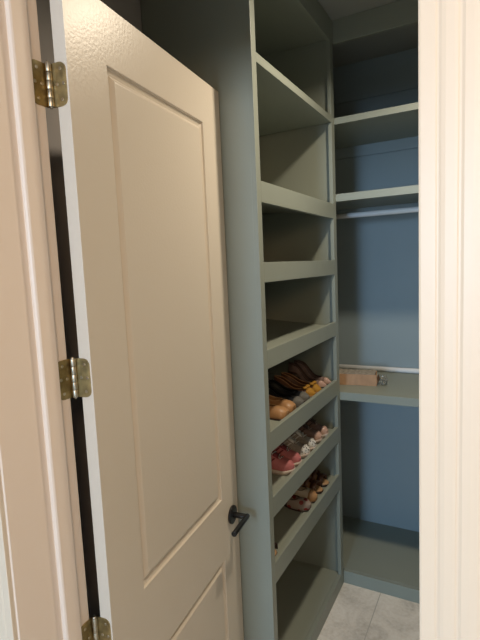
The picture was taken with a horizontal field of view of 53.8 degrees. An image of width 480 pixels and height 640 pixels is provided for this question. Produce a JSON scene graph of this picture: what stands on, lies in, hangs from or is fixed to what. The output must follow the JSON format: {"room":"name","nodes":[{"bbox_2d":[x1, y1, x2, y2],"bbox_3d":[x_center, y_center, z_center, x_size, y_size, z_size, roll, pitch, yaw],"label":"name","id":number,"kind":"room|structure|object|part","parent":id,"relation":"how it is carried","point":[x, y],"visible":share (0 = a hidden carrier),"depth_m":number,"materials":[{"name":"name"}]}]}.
{"room":"walk-in closet","nodes":[
{"label":"walk-in closet","id":0,"kind":"room"},
{"bbox_2d":[36,0,141,618],"bbox_3d":[-0.195,0.060,2.283,0.100,3.030,2.321,1,7,28],"label":"wall","id":1,"kind":"structure","parent":0,"point":[129,10],"depth_m":1.53,"materials":[{"name":"grey paint"}]},
{"bbox_2d":[318,0,417,67],"bbox_3d":[-0.944,-1.111,-1.072,4.200,0.100,8.811,1,7,28],"label":"ceiling","id":2,"kind":"structure","parent":0,"point":[404,38],"depth_m":2.62,"materials":[{"name":"grey paint"}]},
{"bbox_2d":[332,0,417,44],"bbox_3d":[1.141,-1.439,2.027,1.526,0.112,0.019,1,7,28],"label":"trim","id":3,"kind":"structure","parent":2,"relation":"attached to","point":[401,13],"depth_m":2.28,"materials":[{"name":"green paint"}]},
{"bbox_2d":[317,583,419,639],"bbox_3d":[-0.807,1.997,-0.727,4.200,0.100,8.811,1,7,28],"label":"floor","id":4,"kind":"structure","parent":0,"point":[357,613],"depth_m":2.43,"materials":[{"name":"tile"}]},
{"bbox_2d":[140,0,343,639],"bbox_3d":[0.104,0.053,2.242,0.460,3.027,0.940,1,7,28],"label":"tower","id":5,"kind":"object","parent":4,"relation":"on","point":[269,63],"visible":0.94,"depth_m":2.05,"materials":[{"name":"green paint"}]},
{"bbox_3d":[-0.122,0.107,1.845,0.441,3.027,0.018,1,7,28],"label":"panel","id":6,"kind":"part","parent":5,"relation":"part of","materials":[{"name":"green paint"}]},
{"bbox_2d":[274,542,277,555],"bbox_3d":[0.065,0.909,1.953,0.182,0.105,0.079,0,7,25],"label":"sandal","id":7,"kind":"object","parent":5,"relation":"on","point":[275,544],"visible":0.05,"depth_m":1.95,"materials":[{"name":"brown leather"}]},
{"bbox_2d":[269,404,289,420],"bbox_3d":[0.096,0.367,2.049,0.238,0.098,0.087,0,7,25],"label":"loafer","id":8,"kind":"object","parent":5,"relation":"on","point":[277,412],"visible":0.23,"depth_m":1.99,"materials":[{"name":"brown leather"}]},
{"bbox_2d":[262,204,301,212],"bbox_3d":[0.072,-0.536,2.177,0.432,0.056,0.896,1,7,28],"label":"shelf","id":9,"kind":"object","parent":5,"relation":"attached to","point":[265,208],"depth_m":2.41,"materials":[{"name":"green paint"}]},
{"bbox_2d":[269,395,295,412],"bbox_3d":[0.140,0.355,2.141,0.238,0.098,0.087,1,7,32],"label":"loafer","id":10,"kind":"object","parent":5,"relation":"on","point":[290,405],"visible":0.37,"depth_m":2.09,"materials":[{"name":"brown leather"}]},
{"bbox_2d":[271,450,294,475],"bbox_3d":[0.129,0.613,2.114,0.242,0.111,0.090,0,7,25],"label":"sneaker","id":11,"kind":"object","parent":5,"relation":"on","point":[280,465],"visible":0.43,"depth_m":2.06,"materials":[{"name":"red rubber"}]},
{"bbox_2d":[268,384,303,406],"bbox_3d":[0.187,0.348,2.212,0.232,0.092,0.082,0,7,25],"label":"shoe","id":12,"kind":"object","parent":5,"relation":"on","point":[297,400],"visible":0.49,"depth_m":2.19,"materials":[{"name":"black leather"}]},
{"bbox_3d":[0.160,0.330,2.226,0.164,0.043,0.053,7,10,28],"label":"collar trim","id":13,"kind":"part","parent":12,"relation":"part of","materials":[{"name":"black leather"}]},
{"bbox_2d":[274,443,301,466],"bbox_3d":[0.174,0.601,2.202,0.242,0.111,0.090,1,7,32],"label":"sneaker","id":14,"kind":"object","parent":5,"relation":"on","point":[282,449],"visible":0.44,"depth_m":2.15,"materials":[{"name":"red rubber"}]},
{"bbox_2d":[268,379,309,401],"bbox_3d":[0.230,0.337,2.298,0.232,0.092,0.083,1,7,32],"label":"shoe","id":15,"kind":"object","parent":5,"relation":"on","point":[277,385],"visible":0.54,"depth_m":2.29,"materials":[{"name":"black leather"}]},
{"bbox_3d":[0.202,0.319,2.310,0.164,0.043,0.053,7,10,28],"label":"collar trim","id":16,"kind":"part","parent":15,"relation":"part of","materials":[{"name":"black leather"}]},
{"bbox_2d":[254,0,324,56],"bbox_3d":[0.035,-1.367,2.085,0.432,0.018,0.896,1,7,28],"label":"shelf","id":17,"kind":"object","parent":5,"relation":"attached to","point":[282,27],"depth_m":2.25,"materials":[{"name":"green paint"}]},
{"bbox_2d":[256,53,330,135],"bbox_3d":[0.060,-0.967,2.122,0.452,0.032,0.856,1,7,28],"label":"shelf","id":18,"kind":"object","parent":5,"relation":"attached to","point":[282,106],"depth_m":2.12,"materials":[{"name":"green paint"}]},
{"bbox_2d":[274,375,315,396],"bbox_3d":[0.268,0.329,2.367,0.227,0.088,0.079,0,7,25],"label":"slip","id":19,"kind":"object","parent":5,"relation":"on","point":[282,380],"visible":0.66,"depth_m":2.36,"materials":[{"name":"beige leather"}]},
{"bbox_3d":[0.241,0.313,2.380,0.161,0.041,0.051,7,10,28],"label":"collar trim","id":20,"kind":"part","parent":19,"relation":"part of","materials":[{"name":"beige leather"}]},
{"bbox_2d":[266,319,323,347],"bbox_3d":[0.099,0.073,2.245,0.432,0.056,0.896,1,7,28],"label":"shelf","id":21,"kind":"object","parent":5,"relation":"attached to","point":[278,331],"depth_m":2.40,"materials":[{"name":"green paint"}]},
{"bbox_2d":[268,372,322,427],"bbox_3d":[0.113,0.385,2.279,0.432,0.056,0.896,1,7,28],"label":"shelf","id":22,"kind":"object","parent":5,"relation":"attached to","point":[273,423],"depth_m":2.20,"materials":[{"name":"green paint"}]},
{"bbox_2d":[282,436,309,457],"bbox_3d":[0.219,0.590,2.284,0.242,0.111,0.090,0,7,25],"label":"sneaker","id":23,"kind":"object","parent":5,"relation":"on","point":[303,450],"visible":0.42,"depth_m":2.23,"materials":[{"name":"beige rubber"}]},
{"bbox_2d":[284,495,310,511],"bbox_3d":[0.244,0.867,2.317,0.218,0.092,0.081,0,7,25],"label":"shoe","id":24,"kind":"object","parent":5,"relation":"on","point":[296,503],"visible":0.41,"depth_m":2.27,"materials":[{"name":"white leather"}]},
{"bbox_3d":[0.312,-0.001,2.645,0.441,3.027,0.022,1,7,28],"label":"panel","id":25,"kind":"part","parent":5,"relation":"part of","materials":[{"name":"green paint"}]},
{"bbox_2d":[281,372,320,392],"bbox_3d":[0.316,0.319,2.445,0.227,0.088,0.080,1,7,32],"label":"slip","id":26,"kind":"object","parent":5,"relation":"on","point":[288,376],"visible":0.55,"depth_m":2.44,"materials":[{"name":"beige leather"}]},
{"bbox_3d":[0.288,0.302,2.457,0.161,0.041,0.051,7,10,28],"label":"collar trim","id":27,"kind":"part","parent":26,"relation":"part of","materials":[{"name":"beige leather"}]},
{"bbox_2d":[272,428,331,491],"bbox_3d":[0.124,0.643,2.308,0.432,0.056,0.896,1,7,28],"label":"shelf","id":28,"kind":"object","parent":5,"relation":"attached to","point":[278,481],"depth_m":2.14,"materials":[{"name":"green paint"}]},
{"bbox_2d":[273,472,333,552],"bbox_3d":[0.136,0.910,2.338,0.432,0.056,0.896,1,7,28],"label":"shelf","id":29,"kind":"object","parent":5,"relation":"attached to","point":[287,522],"depth_m":2.20,"materials":[{"name":"green paint"}]},
{"bbox_2d":[291,429,316,450],"bbox_3d":[0.268,0.579,2.371,0.242,0.111,0.090,1,7,32],"label":"sneaker","id":30,"kind":"object","parent":5,"relation":"on","point":[298,435],"visible":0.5,"depth_m":2.32,"materials":[{"name":"beige rubber"}]},
{"bbox_2d":[293,485,316,502],"bbox_3d":[0.290,0.852,2.407,0.223,0.097,0.083,1,7,32],"label":"shoe","id":31,"kind":"object","parent":5,"relation":"on","point":[310,494],"visible":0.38,"depth_m":2.35,"materials":[{"name":"brown leather"}]},
{"bbox_2d":[276,559,337,639],"bbox_3d":[0.162,1.492,2.402,0.432,0.020,0.896,1,7,28],"label":"shelf","id":32,"kind":"object","parent":5,"relation":"attached to","point":[306,590],"depth_m":2.50,"materials":[{"name":"green paint"}]},
{"bbox_2d":[288,362,326,387],"bbox_3d":[0.351,0.292,2.510,0.222,0.123,0.071,1,7,27],"label":"pump","id":33,"kind":"object","parent":5,"relation":"on","point":[294,369],"visible":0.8,"depth_m":2.52,"materials":[{"name":"black leather"}]},
{"bbox_3d":[0.326,0.276,2.523,0.157,0.078,0.048,7,10,28],"label":"collar trim","id":34,"kind":"part","parent":33,"relation":"part of","materials":[{"name":"black leather"}]},
{"bbox_2d":[298,423,321,443],"bbox_3d":[0.307,0.563,2.455,0.242,0.120,0.090,0,7,25],"label":"sneaker","id":35,"kind":"object","parent":5,"relation":"on","point":[317,436],"visible":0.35,"depth_m":2.41,"materials":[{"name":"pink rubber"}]},
{"bbox_3d":[0.231,-1.392,1.971,0.019,0.110,0.856,1,7,28],"label":"rail","id":36,"kind":"part","parent":5,"relation":"part of","materials":[{"name":"green paint"}]},
{"bbox_2d":[294,360,330,384],"bbox_3d":[0.395,0.282,2.584,0.222,0.123,0.072,1,7,30],"label":"pump","id":37,"kind":"object","parent":5,"relation":"on","point":[304,366],"visible":0.52,"depth_m":2.58,"materials":[{"name":"black leather"}]},
{"bbox_3d":[0.369,0.266,2.595,0.157,0.078,0.048,7,10,28],"label":"collar trim","id":38,"kind":"part","parent":37,"relation":"part of","materials":[{"name":"black leather"}]},
{"bbox_2d":[302,477,322,493],"bbox_3d":[0.326,0.838,2.489,0.227,0.104,0.087,0,7,25],"label":"sandal","id":39,"kind":"object","parent":5,"relation":"on","point":[309,482],"visible":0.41,"depth_m":2.45,"materials":[{"name":"black leather"}]},
{"bbox_2d":[305,417,328,437],"bbox_3d":[0.359,0.551,2.540,0.242,0.120,0.090,1,7,32],"label":"sneaker","id":40,"kind":"object","parent":5,"relation":"on","point":[311,422],"visible":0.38,"depth_m":2.49,"materials":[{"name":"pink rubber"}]},
{"bbox_2d":[309,470,329,486],"bbox_3d":[0.379,0.826,2.575,0.227,0.104,0.087,1,7,32],"label":"sandal","id":41,"kind":"object","parent":5,"relation":"on","point":[316,475],"visible":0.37,"depth_m":2.53,"materials":[{"name":"black leather"}]},
{"bbox_2d":[342,516,419,603],"bbox_3d":[1.199,1.440,2.703,1.988,0.075,0.576,1,7,28],"label":"platform","id":42,"kind":"object","parent":4,"relation":"on","point":[381,558],"visible":0.44,"depth_m":2.79,"materials":[{"name":"green paint"}]},
{"bbox_2d":[334,88,416,160],"bbox_3d":[1.298,-0.068,2.842,2.190,3.030,0.100,1,7,28],"label":"wall","id":43,"kind":"structure","parent":0,"point":[414,88],"depth_m":2.89,"materials":[{"name":"paint"}]},
{"bbox_2d":[333,48,417,104],"bbox_3d":[1.211,-1.457,2.640,1.988,0.219,0.008,1,7,28],"label":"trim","id":44,"kind":"structure","parent":43,"relation":"attached to","point":[395,72],"depth_m":2.85,"materials":[{"name":"paint"}]},
{"bbox_2d":[334,88,418,159],"bbox_3d":[1.223,-1.178,2.671,1.988,0.333,0.008,1,7,28],"label":"trim","id":45,"kind":"structure","parent":43,"relation":"attached to","point":[409,96],"depth_m":2.88,"materials":[{"name":"paint"}]},
{"bbox_2d":[334,102,418,148],"bbox_3d":[1.089,-1.046,2.427,1.988,0.032,0.575,1,7,28],"label":"closet shelf","id":46,"kind":"object","parent":43,"relation":"attached to","point":[402,121],"visible":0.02,"depth_m":2.54,"materials":[{"name":"green paint"}]},
{"bbox_2d":[335,148,418,531],"bbox_3d":[1.285,0.217,2.826,1.988,2.468,0.008,1,7,28],"label":"wall","id":47,"kind":"structure","parent":43,"relation":"attached to","point":[378,256],"depth_m":3.03,"materials":[{"name":"paint"}]},
{"bbox_2d":[336,185,418,209],"bbox_3d":[1.106,-0.664,2.469,1.988,0.038,0.575,1,7,28],"label":"closet shelf","id":48,"kind":"object","parent":43,"relation":"attached to","point":[406,194],"visible":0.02,"depth_m":2.49,"materials":[{"name":"green paint"}]},
{"bbox_2d":[339,364,418,373],"bbox_3d":[1.234,0.318,2.841,1.550,0.032,0.032,1,7,28],"label":"rod","id":49,"kind":"object","parent":43,"relation":"attached to","point":[342,366],"visible":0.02,"depth_m":3.01,"materials":[{"name":"white metal"}]},
{"bbox_2d":[340,371,418,406],"bbox_3d":[1.152,0.389,2.586,1.988,0.044,0.575,1,7,28],"label":"closet shelf","id":50,"kind":"object","parent":43,"relation":"attached to","point":[402,389],"visible":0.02,"depth_m":2.57,"materials":[{"name":"green paint"}]},
{"bbox_2d":[339,368,387,385],"bbox_3d":[0.676,0.331,2.758,0.360,0.073,0.110,0,7,20],"label":"cardboard box","id":51,"kind":"object","parent":50,"relation":"on","point":[362,377],"visible":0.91,"depth_m":2.71,"materials":[{"name":"brown cardboard"}]},
{"bbox_3d":[0.022,0.220,0.753,4.000,3.030,0.178,1,7,28],"label":"wall","id":52,"kind":"structure","parent":0,"visible":0},
{"bbox_2d":[0,468,17,639],"bbox_3d":[-0.503,0.467,0.960,0.089,2.540,0.015,1,7,28],"label":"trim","id":53,"kind":"structure","parent":52,"relation":"attached to","point":[8,623],"depth_m":0.95,"materials":[{"name":"beige paint"}]},
{"bbox_2d":[0,0,88,639],"bbox_3d":[-0.416,0.491,1.028,0.032,2.470,0.182,1,7,28],"label":"trim","id":54,"kind":"structure","parent":52,"relation":"attached to","point":[38,462],"depth_m":0.97,"materials":[{"name":"beige paint"}]},
{"bbox_2d":[32,0,249,639],"bbox_3d":[-0.193,0.446,1.438,0.174,2.426,0.823,0,7,22],"label":"door","id":55,"kind":"structure","parent":52,"relation":"in","point":[140,130],"depth_m":1.27,"materials":[{"name":"beige paint"}]},
{"bbox_3d":[-0.400,-0.495,0.991,0.071,0.096,0.029,-5,7,-19],"label":"door hinge","id":56,"kind":"part","parent":55,"relation":"part of","materials":[{"name":"gold metal"}]},
{"bbox_3d":[-0.380,-0.496,0.996,0.037,0.089,0.002,0,7,22],"label":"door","id":57,"kind":"part","parent":55,"relation":"part of","materials":[{"name":"gold metal"}]},
{"bbox_3d":[-0.372,0.131,1.060,0.071,0.096,0.029,-5,7,-19],"label":"door hinge","id":58,"kind":"part","parent":55,"relation":"part of","materials":[{"name":"gold metal"}]},
{"bbox_3d":[-0.352,0.130,1.066,0.037,0.089,0.002,0,7,22],"label":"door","id":59,"kind":"part","parent":55,"relation":"part of","materials":[{"name":"gold metal"}]},
{"bbox_3d":[-0.345,0.758,1.130,0.071,0.096,0.029,-5,7,-19],"label":"door hinge","id":60,"kind":"part","parent":55,"relation":"part of","materials":[{"name":"gold metal"}]},
{"bbox_3d":[-0.325,0.757,1.135,0.037,0.089,0.002,0,7,22],"label":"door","id":61,"kind":"part","parent":55,"relation":"part of","materials":[{"name":"gold metal"}]},
{"bbox_3d":[-0.028,0.735,1.788,0.009,0.068,0.068,0,7,22],"label":"handle","id":62,"kind":"part","parent":55,"relation":"part of","materials":[{"name":"black metal"}]},
{"bbox_3d":[-0.017,0.742,1.723,0.064,0.021,0.134,0,7,22],"label":"lever","id":63,"kind":"part","parent":55,"relation":"part of","materials":[{"name":"black metal"}]},
{"bbox_2d":[418,0,479,639],"bbox_3d":[0.256,0.479,0.550,0.089,2.540,0.015,1,7,28],"label":"trim","id":64,"kind":"structure","parent":52,"relation":"attached to","point":[448,30],"depth_m":0.50,"materials":[{"name":"beige paint"}]},
{"bbox_3d":[1.644,0.089,1.289,0.100,3.030,2.321,1,7,28],"label":"wall","id":65,"kind":"structure","parent":0,"visible":0},
{"bbox_2d":[336,206,418,218],"bbox_3d":[1.111,-0.597,2.482,1.989,0.059,0.059,1,7,28],"label":"hanging rod","id":66,"kind":"object","parent":65,"relation":"attached to","point":[408,209],"visible":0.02,"depth_m":2.65,"materials":[{"name":"white metal"}]}
]}

